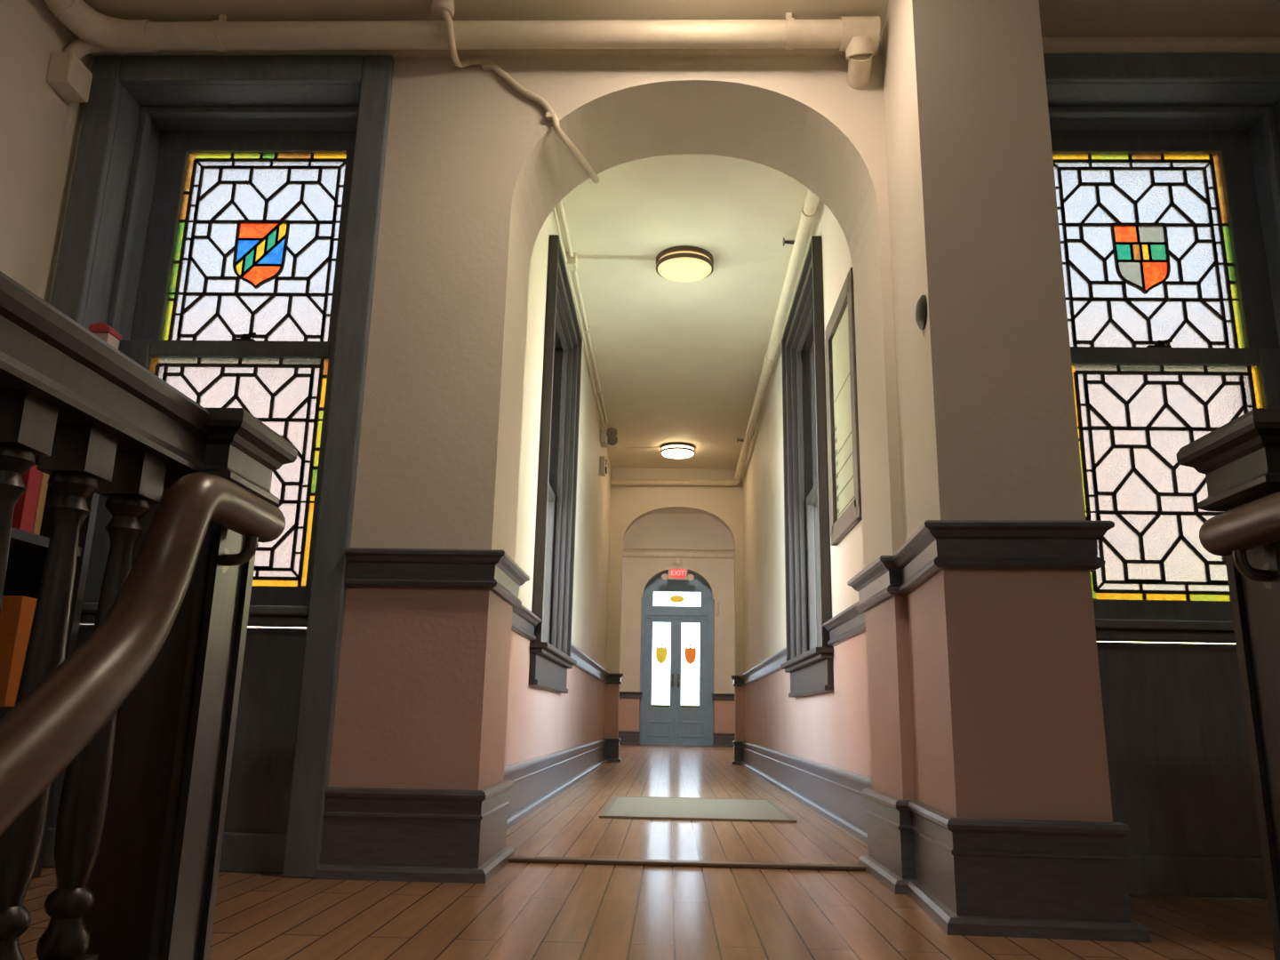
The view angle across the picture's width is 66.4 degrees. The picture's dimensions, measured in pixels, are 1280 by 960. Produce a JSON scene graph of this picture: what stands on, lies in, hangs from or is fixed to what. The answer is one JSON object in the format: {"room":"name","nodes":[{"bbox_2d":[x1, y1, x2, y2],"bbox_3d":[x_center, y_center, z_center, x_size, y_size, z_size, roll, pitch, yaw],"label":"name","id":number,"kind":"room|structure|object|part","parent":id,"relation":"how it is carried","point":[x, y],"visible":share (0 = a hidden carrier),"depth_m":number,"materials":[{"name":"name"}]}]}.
{"room":"school corridor","nodes":[
{"label":"school corridor","id":0,"kind":"room"},
{"bbox_2d":[0,0,91,302],"bbox_3d":[-2.035,0.176,0.085,0.230,4.860,5.330,1,-14,2],"label":"wall","id":1,"kind":"structure","parent":0,"point":[39,129],"depth_m":2.92,"materials":[{"name":"paint"}]},
{"bbox_2d":[46,38,128,102],"bbox_3d":[-1.722,-1.312,3.066,0.168,0.239,0.138,1,-14,2],"label":"junction box","id":2,"kind":"object","parent":1,"relation":"attached to","point":[67,74],"visible":0.76,"depth_m":3.02,"materials":[{"name":"beige paint"}]},
{"bbox_2d":[504,210,611,766],"bbox_3d":[-0.588,0.459,6.781,0.300,3.150,7.050,1,-14,2],"label":"wall","id":3,"kind":"structure","parent":0,"point":[540,722],"depth_m":5.80,"materials":[{"name":"paint"}]},
{"bbox_2d":[41,55,623,878],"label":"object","id":4,"kind":"structure","parent":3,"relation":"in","point":[223,215],"depth_m":3.14,"materials":[{"name":"black paint"}]},
{"bbox_3d":[-1.325,0.737,2.733,0.788,0.654,0.060,1,-14,2],"label":"apron panel","id":5,"kind":"part","parent":4,"relation":"part of","materials":[{"name":"black paint"}]},
{"bbox_3d":[-1.317,0.400,2.846,0.788,0.055,0.220,1,-14,2],"label":"sill","id":6,"kind":"part","parent":4,"relation":"part of","materials":[{"name":"black paint"}]},
{"bbox_3d":[-1.304,-0.023,3.084,0.786,0.876,0.040,1,-14,2],"label":"sash","id":7,"kind":"part","parent":4,"relation":"part of","materials":[{"name":"black paint"}]},
{"bbox_3d":[-1.304,-0.035,3.087,0.538,0.690,0.001,1,-14,2],"label":"clear glass","id":8,"kind":"part","parent":4,"relation":"part of","materials":[{"name":"glass"}]},
{"label":"border glass","id":9,"kind":"part","parent":4,"relation":"part of","materials":[{"name":"multicoloured glass"}]},
{"bbox_3d":[-1.287,-0.804,3.326,0.786,0.843,0.040,1,-14,2],"label":"sash","id":10,"kind":"part","parent":4,"relation":"part of","materials":[{"name":"glass"}]},
{"label":"border glass","id":11,"kind":"part","parent":4,"relation":"part of","materials":[{"name":"multicoloured glass"}]},
{"label":"clear glass","id":12,"kind":"part","parent":4,"relation":"part of","materials":[{"name":"glass"}]},
{"bbox_3d":[-1.288,-0.764,3.314,0.172,0.245,0.001,1,-14,2],"label":"shield glass","id":13,"kind":"part","parent":4,"relation":"part of","materials":[{"name":"multicoloured glass"}]},
{"bbox_2d":[315,738,621,883],"bbox_3d":[-0.508,1.844,6.284,0.445,0.228,7.670,1,-14,2],"label":"baseboard","id":14,"kind":"structure","parent":3,"relation":"attached to","point":[370,834],"depth_m":2.60,"materials":[{"name":"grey wood"}]},
{"bbox_2d":[528,234,582,693],"bbox_3d":[-0.577,0.006,5.506,0.375,2.295,1.470,1,-14,2],"label":"window","id":15,"kind":"structure","parent":3,"relation":"in","point":[550,659],"depth_m":5.92,"materials":[{"name":"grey wood"}]},
{"bbox_3d":[-0.573,0.437,5.400,0.040,0.993,1.180,1,-14,2],"label":"sash","id":16,"kind":"part","parent":15,"relation":"part of","materials":[{"name":"brown wood"}]},
{"bbox_3d":[-0.599,-0.495,5.630,0.040,1.025,1.180,1,-14,2],"label":"sash","id":17,"kind":"part","parent":15,"relation":"part of","materials":[{"name":"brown wood"}]},
{"bbox_3d":[-0.481,0.955,5.271,0.145,0.050,1.470,1,-14,2],"label":"sill","id":18,"kind":"part","parent":15,"relation":"part of","materials":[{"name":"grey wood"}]},
{"bbox_2d":[599,456,607,476],"bbox_3d":[-0.332,-0.124,8.858,0.063,0.160,0.120,1,-14,2],"label":"fire alarm strobe","id":19,"kind":"object","parent":3,"relation":"attached to","point":[603,468],"visible":1,"depth_m":8.81,"materials":[{"name":"white plastic"}]},
{"bbox_2d":[600,427,617,447],"bbox_3d":[-0.280,-0.386,8.918,0.156,0.139,0.215,1,-14,2],"label":"emergency light","id":20,"kind":"object","parent":3,"relation":"attached to","point":[607,436],"visible":1,"depth_m":8.82,"materials":[{"name":"white plastic"}]},
{"bbox_2d":[18,744,1274,959],"bbox_3d":[0.285,2.350,7.372,3.980,0.232,20.650,1,-14,2],"label":"floor","id":21,"kind":"structure","parent":0,"point":[525,911],"depth_m":2.27,"materials":[{"name":"brown wood"}]},
{"bbox_2d":[0,456,99,878],"bbox_3d":[-1.690,0.127,1.833,0.335,1.400,1.760,1,-14,2],"label":"bookcase","id":22,"kind":"object","parent":21,"relation":"on","point":[28,551],"visible":0.11,"depth_m":2.65,"materials":[{"name":"brown wood"}]},
{"bbox_3d":[-1.700,0.411,1.763,0.295,0.025,1.660,1,-14,2],"label":"shelf","id":23,"kind":"part","parent":22,"relation":"part of","materials":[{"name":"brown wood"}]},
{"bbox_2d":[0,595,37,706],"bbox_3d":[-1.645,0.429,2.453,0.200,0.270,0.070,1,-14,2],"label":"book","id":24,"kind":"object","parent":22,"relation":"on","point":[17,612],"visible":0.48,"depth_m":2.43,"materials":[{"name":"orange paper"}]},
{"bbox_2d":[11,464,42,532],"bbox_3d":[-1.640,0.046,2.479,0.200,0.175,0.050,1,-14,2],"label":"book","id":25,"kind":"object","parent":22,"relation":"on","point":[25,508],"visible":0.36,"depth_m":2.46,"materials":[{"name":"red paper"}]},
{"bbox_2d":[32,472,49,535],"bbox_3d":[-1.639,0.054,2.520,0.200,0.180,0.026,1,-14,2],"label":"book","id":26,"kind":"object","parent":22,"relation":"on","point":[38,517],"visible":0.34,"depth_m":2.51,"materials":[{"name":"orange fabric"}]},
{"bbox_3d":[-1.692,-0.002,1.864,0.295,0.025,1.660,1,-14,2],"label":"shelf","id":27,"kind":"part","parent":22,"relation":"part of","materials":[{"name":"brown wood"}]},
{"bbox_2d":[88,321,121,350],"bbox_3d":[-1.532,-0.400,2.797,0.061,0.086,0.066,1,-14,2],"label":"carton","id":28,"kind":"object","parent":22,"relation":"on","point":[101,330],"visible":0.59,"depth_m":2.77,"materials":[{"name":"cardboard"}]},
{"bbox_3d":[-1.531,-0.426,2.803,0.061,0.031,0.066,1,-14,2],"label":"carton lid","id":29,"kind":"part","parent":28,"relation":"part of","materials":[{"name":"red cardboard"}]},
{"bbox_2d":[0,271,297,959],"bbox_3d":[-0.839,-0.143,-0.345,0.242,0.922,4.313,1,-14,2],"label":"balustrade","id":30,"kind":"object","parent":21,"relation":"on","point":[141,815],"visible":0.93,"depth_m":1.47,"materials":[{"name":"brown wood"}]},
{"bbox_3d":[-0.834,-0.548,-0.345,0.132,0.113,4.120,1,-14,2],"label":"rail","id":31,"kind":"part","parent":30,"relation":"part of","materials":[{"name":"brown wood"}]},
{"bbox_2d":[0,472,285,836],"bbox_3d":[-0.696,0.482,0.545,0.093,1.410,2.096,1,-14,2],"label":"handrail","id":32,"kind":"object","parent":30,"relation":"attached to","point":[42,734],"visible":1,"depth_m":1.23,"materials":[{"name":"brown wood"}]},
{"bbox_3d":[-0.781,0.401,1.617,0.168,0.800,0.150,1,-14,2],"label":"newel post","id":33,"kind":"part","parent":30,"relation":"part of","materials":[{"name":"brown wood"}]},
{"bbox_2d":[599,795,796,823],"bbox_3d":[0.266,1.605,4.790,0.855,0.010,1.150,1,-14,2],"label":"floor mat","id":34,"kind":"object","parent":21,"relation":"on","point":[619,807],"visible":1,"depth_m":4.64,"materials":[{"name":"beige fabric"}]},
{"bbox_2d":[1176,409,1279,959],"bbox_3d":[1.036,-0.128,-0.405,0.242,0.936,4.313,1,-14,2],"label":"newel post","id":35,"kind":"object","parent":21,"relation":"on","point":[1239,460],"visible":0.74,"depth_m":1.60,"materials":[{"name":"brown wood"}]},
{"bbox_2d":[1199,491,1279,589],"bbox_3d":[0.936,0.501,0.492,0.093,1.410,2.096,1,-14,2],"label":"handrail","id":36,"kind":"object","parent":35,"relation":"attached to","point":[1256,524],"visible":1,"depth_m":1.55,"materials":[{"name":"brown wood"}]},
{"bbox_3d":[0.934,0.501,0.492,0.088,1.410,2.096,1,-14,2],"label":"rail","id":37,"kind":"part","parent":36,"relation":"part of","materials":[{"name":"brown wood"}]},
{"bbox_3d":[1.094,0.423,1.555,0.168,0.800,0.150,1,-14,2],"label":"newel post","id":38,"kind":"part","parent":35,"relation":"part of","materials":[{"name":"brown wood"}]},
{"bbox_2d":[48,36,1279,799],"bbox_3d":[0.159,-0.445,3.133,4.500,3.200,0.420,1,-14,2],"label":"wall","id":39,"kind":"structure","parent":0,"point":[476,167],"depth_m":2.99,"materials":[{"name":"paint"}]},
{"bbox_2d":[431,0,599,183],"bbox_3d":[-0.341,-1.249,3.193,0.249,0.349,0.775,-12,-19,43],"label":"cable","id":40,"kind":"object","parent":39,"relation":"attached to","point":[444,10],"visible":1,"depth_m":3.10,"materials":[{"name":"white plastic"}]},
{"bbox_2d":[88,38,1279,58],"bbox_3d":[0.190,-1.390,3.130,3.980,0.055,0.034,1,-14,2],"label":"trim","id":41,"kind":"structure","parent":39,"relation":"attached to","point":[1050,45],"depth_m":3.12,"materials":[{"name":"beige paint"}]},
{"bbox_2d":[729,53,1279,898],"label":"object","id":42,"kind":"structure","parent":39,"relation":"in","point":[1166,166],"depth_m":3.04,"materials":[{"name":"black paint"}]},
{"bbox_3d":[1.651,-0.729,3.218,0.172,0.245,0.001,1,-14,2],"label":"shield glass","id":43,"kind":"part","parent":42,"relation":"part of","materials":[{"name":"multicoloured glass"}]},
{"label":"clear glass","id":44,"kind":"part","parent":42,"relation":"part of","materials":[{"name":"glass"}]},
{"label":"border glass","id":45,"kind":"part","parent":42,"relation":"part of","materials":[{"name":"multicoloured glass"}]},
{"bbox_3d":[1.629,-0.131,2.782,0.980,2.480,0.030,1,-14,2],"label":"casing","id":46,"kind":"part","parent":42,"relation":"part of","materials":[{"name":"black paint"}]},
{"bbox_3d":[1.621,0.435,2.749,0.788,0.055,0.220,1,-14,2],"label":"sill","id":47,"kind":"part","parent":42,"relation":"part of","materials":[{"name":"black paint"}]},
{"bbox_3d":[1.651,-0.769,3.229,0.786,0.843,0.040,1,-14,2],"label":"sash","id":48,"kind":"part","parent":42,"relation":"part of","materials":[{"name":"glass"}]},
{"bbox_3d":[1.634,0.000,2.990,0.538,0.690,0.001,1,-14,2],"label":"clear glass","id":49,"kind":"part","parent":42,"relation":"part of","materials":[{"name":"glass"}]},
{"label":"border glass","id":50,"kind":"part","parent":42,"relation":"part of","materials":[{"name":"multicoloured glass"}]},
{"bbox_3d":[1.634,0.012,2.987,0.786,0.876,0.040,1,-14,2],"label":"sash","id":51,"kind":"part","parent":42,"relation":"part of","materials":[{"name":"black paint"}]},
{"bbox_3d":[1.613,0.772,2.636,0.788,0.654,0.060,1,-14,2],"label":"apron panel","id":52,"kind":"part","parent":42,"relation":"part of","materials":[{"name":"black paint"}]},
{"bbox_2d":[604,467,743,741],"bbox_3d":[0.430,0.892,10.358,3.700,4.050,0.160,1,-14,2],"label":"wall","id":53,"kind":"structure","parent":0,"point":[629,504],"depth_m":10.40,"materials":[{"name":"paint"}]},
{"bbox_2d":[618,512,735,733],"bbox_3d":[0.632,2.571,17.094,3.700,4.000,0.450,1,-14,2],"label":"wall","id":54,"kind":"structure","parent":0,"point":[654,530],"depth_m":17.03,"materials":[{"name":"paint"}]},
{"bbox_2d":[639,571,713,746],"bbox_3d":[0.650,3.074,17.045,1.270,3.000,0.144,1,-14,2],"label":"door","id":55,"kind":"structure","parent":54,"relation":"in","point":[676,677],"depth_m":17.02,"materials":[{"name":"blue wood"}]},
{"bbox_3d":[0.356,3.898,16.868,0.315,0.035,0.004,1,-14,2],"label":"border glass","id":56,"kind":"part","parent":55,"relation":"part of","materials":[{"name":"glass"}]},
{"bbox_3d":[0.370,3.211,17.046,0.315,1.455,0.006,1,-14,2],"label":"pane","id":57,"kind":"part","parent":55,"relation":"part of","materials":[{"name":"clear glass"}]},
{"bbox_3d":[0.566,3.463,16.916,0.052,0.220,0.074,1,-14,2],"label":"handle","id":58,"kind":"part","parent":55,"relation":"part of","materials":[{"name":"metal"}]},
{"bbox_3d":[0.621,4.527,16.707,1.262,0.016,0.110,1,-14,2],"label":"sill","id":59,"kind":"part","parent":55,"relation":"part of","materials":[{"name":"grey wood"}]},
{"bbox_3d":[0.654,2.105,17.292,0.840,0.260,0.006,1,-14,2],"label":"transom pane","id":60,"kind":"part","parent":55,"relation":"part of","materials":[{"name":"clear glass"}]},
{"bbox_3d":[0.666,3.465,16.913,0.052,0.220,0.074,1,-14,2],"label":"handle","id":61,"kind":"part","parent":55,"relation":"part of","materials":[{"name":"metal"}]},
{"bbox_3d":[0.878,3.217,17.029,0.320,1.455,0.006,1,-14,2],"label":"pane","id":62,"kind":"part","parent":55,"relation":"part of","materials":[{"name":"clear glass"}]},
{"bbox_3d":[0.864,3.904,16.851,0.320,0.035,0.004,1,-14,2],"label":"border glass","id":63,"kind":"part","parent":55,"relation":"part of","materials":[{"name":"white glass"}]},
{"bbox_2d":[618,730,735,747],"bbox_3d":[0.592,4.374,16.529,3.700,0.228,0.290,1,-14,2],"label":"baseboard","id":64,"kind":"structure","parent":54,"relation":"attached to","point":[627,737],"depth_m":16.41,"materials":[{"name":"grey wood"}]},
{"bbox_2d":[619,691,734,700],"bbox_3d":[0.606,3.687,16.694,3.700,0.105,0.296,1,-14,2],"label":"rail","id":65,"kind":"object","parent":54,"relation":"attached to","point":[622,694],"visible":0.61,"depth_m":16.58,"materials":[{"name":"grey wood"}]},
{"bbox_2d":[661,568,694,580],"bbox_3d":[0.657,1.651,17.056,0.570,0.230,0.199,1,-14,2],"label":"exit sign","id":66,"kind":"object","parent":54,"relation":"hanging from","point":[673,573],"visible":1,"depth_m":16.98,"materials":[{"name":"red plastic"}]},
{"bbox_2d":[672,557,682,567],"bbox_3d":[0.661,1.442,17.106,0.180,0.180,0.060,1,-14,2],"label":"boss","id":67,"kind":"object","parent":54,"relation":"attached to","point":[677,562],"visible":1,"depth_m":17.10,"materials":[{"name":"beige paint"}]},
{"bbox_2d":[640,565,716,599],"bbox_3d":[0.665,1.780,17.043,1.320,0.576,0.024,1,-14,2],"label":"trim","id":68,"kind":"structure","parent":54,"relation":"attached to","point":[652,574],"depth_m":17.06,"materials":[{"name":"beige paint"}]},
{"bbox_2d":[623,547,734,559],"bbox_3d":[0.649,1.280,17.127,3.700,0.165,0.100,1,-14,2],"label":"crown molding","id":69,"kind":"structure","parent":54,"relation":"attached to","point":[628,552],"depth_m":17.12,"materials":[{"name":"beige paint"}]},
{"bbox_2d":[715,601,718,615],"bbox_3d":[1.331,2.221,16.910,0.050,0.220,0.036,1,-14,2],"label":"alarm box","id":70,"kind":"object","parent":54,"relation":"attached to","point":[716,603],"visible":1,"depth_m":16.89,"materials":[{"name":"white plastic"}]},
{"bbox_2d":[656,510,703,513],"bbox_3d":[0.576,-0.216,14.360,4.100,0.150,7.090,1,-14,2],"label":"ceiling","id":71,"kind":"structure","parent":0,"point":[665,511],"depth_m":17.24,"materials":[{"name":"paint"}]},
{"bbox_2d":[82,0,1279,37],"bbox_3d":[0.117,-2.144,0.487,4.450,0.120,5.530,1,-14,2],"label":"ceiling","id":72,"kind":"structure","parent":0,"point":[1058,18],"depth_m":3.04,"materials":[{"name":"paint"}]},
{"bbox_2d":[44,0,880,89],"bbox_3d":[-0.598,-1.969,0.602,2.512,0.192,5.296,1,-14,2],"label":"pipe","id":73,"kind":"object","parent":72,"relation":"hanging from","point":[859,36],"visible":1,"depth_m":3.02,"materials":[{"name":"beige metal"}]},
{"bbox_2d":[552,153,821,469],"bbox_3d":[0.297,-1.036,7.121,2.010,0.150,7.050,1,-14,2],"label":"ceiling","id":74,"kind":"structure","parent":0,"point":[676,362],"depth_m":6.21,"materials":[{"name":"paint"}]},
{"bbox_2d":[552,200,660,448],"bbox_3d":[-0.142,-1.029,6.699,0.540,0.079,6.188,1,-14,2],"label":"conduit","id":75,"kind":"object","parent":74,"relation":"attached to","point":[571,259],"visible":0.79,"depth_m":5.97,"materials":[{"name":"beige metal"}]},
{"bbox_2d":[660,442,695,458],"bbox_3d":[0.372,-0.285,9.680,0.340,0.089,0.340,1,-14,2],"label":"ceiling lamp","id":76,"kind":"object","parent":74,"relation":"attached to","point":[669,450],"visible":1,"depth_m":9.58,"materials":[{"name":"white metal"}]},
{"bbox_2d":[656,245,713,282],"bbox_3d":[0.262,-1.254,5.729,0.340,0.089,0.340,1,-14,2],"label":"ceiling lamp","id":77,"kind":"object","parent":74,"relation":"attached to","point":[684,263],"visible":1,"depth_m":5.64,"materials":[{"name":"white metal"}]},
{"bbox_2d":[611,188,819,486],"bbox_3d":[0.284,-0.862,7.078,1.380,0.206,7.032,1,-14,2],"label":"pipe","id":78,"kind":"object","parent":74,"relation":"attached to","point":[809,211],"visible":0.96,"depth_m":6.66,"materials":[{"name":"beige metal"}]},
{"bbox_2d":[743,200,871,776],"bbox_3d":[1.121,0.480,6.725,0.300,3.150,7.050,1,-14,2],"label":"wall","id":79,"kind":"structure","parent":0,"point":[830,728],"depth_m":6.56,"materials":[{"name":"paint"}]},
{"bbox_2d":[780,235,833,697],"bbox_3d":[1.037,0.025,5.453,0.375,2.295,1.470,1,-14,2],"label":"window","id":80,"kind":"structure","parent":79,"relation":"in","point":[809,662],"depth_m":5.89,"materials":[{"name":"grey wood"}]},
{"bbox_3d":[0.903,0.971,5.225,0.145,0.050,1.470,1,-14,2],"label":"sill","id":81,"kind":"part","parent":80,"relation":"part of","materials":[{"name":"grey wood"}]},
{"bbox_3d":[1.016,0.456,5.348,0.040,0.993,1.180,1,-14,2],"label":"sash","id":82,"kind":"part","parent":80,"relation":"part of","materials":[{"name":"grey wood"}]},
{"bbox_3d":[1.080,-0.475,5.575,0.040,1.025,1.180,1,-14,2],"label":"sash","id":83,"kind":"part","parent":80,"relation":"part of","materials":[{"name":"grey wood"}]},
{"bbox_2d":[824,267,862,545],"bbox_3d":[0.887,-0.291,4.268,0.030,1.055,0.685,1,-14,2],"label":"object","id":84,"kind":"object","parent":79,"relation":"attached to","point":[840,344],"visible":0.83,"depth_m":4.28,"materials":[{"name":"grey wood"}]},
{"bbox_2d":[730,740,1151,943],"bbox_3d":[0.974,1.801,5.988,0.437,0.228,8.180,1,-14,2],"label":"baseboard","id":85,"kind":"structure","parent":79,"relation":"attached to","point":[972,876],"depth_m":2.07,"materials":[{"name":"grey wood"}]},
{"bbox_2d":[880,0,1112,822],"bbox_3d":[0.888,-0.234,2.590,0.324,2.560,0.510,0,-14,5],"label":"pillar","id":86,"kind":"structure","parent":0,"point":[1008,719],"depth_m":2.36,"materials":[{"name":"paint"}]},
{"bbox_2d":[915,294,927,329],"bbox_3d":[0.707,-0.420,2.451,0.022,0.090,0.090,1,-14,2],"label":"round wall fitting","id":87,"kind":"object","parent":86,"relation":"attached to","point":[921,309],"visible":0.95,"depth_m":2.43,"materials":[{"name":"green metal"}]},
{"label":"outside","id":88,"kind":"structure","parent":0,"visible":0},
{"bbox_3d":[0.274,3.228,9.501,120.000,0.100,140.000,1,-14,2],"label":"ground","id":89,"kind":"structure","parent":88,"visible":0},
{"bbox_2d":[247,626,306,628],"bbox_3d":[0.335,0.387,10.299,28.000,5.800,0.200,1,-14,2],"label":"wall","id":90,"kind":"structure","parent":89,"relation":"on","point":[247,627],"depth_m":10.04,"materials":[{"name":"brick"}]},
{"bbox_2d":[1096,640,1235,644],"bbox_3d":[5.344,1.772,7.902,6.924,2.694,2.198,1,-14,2],"label":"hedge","id":91,"kind":"object","parent":89,"relation":"on","point":[1097,641],"visible":0.02,"depth_m":7.33,"materials":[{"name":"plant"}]}
]}

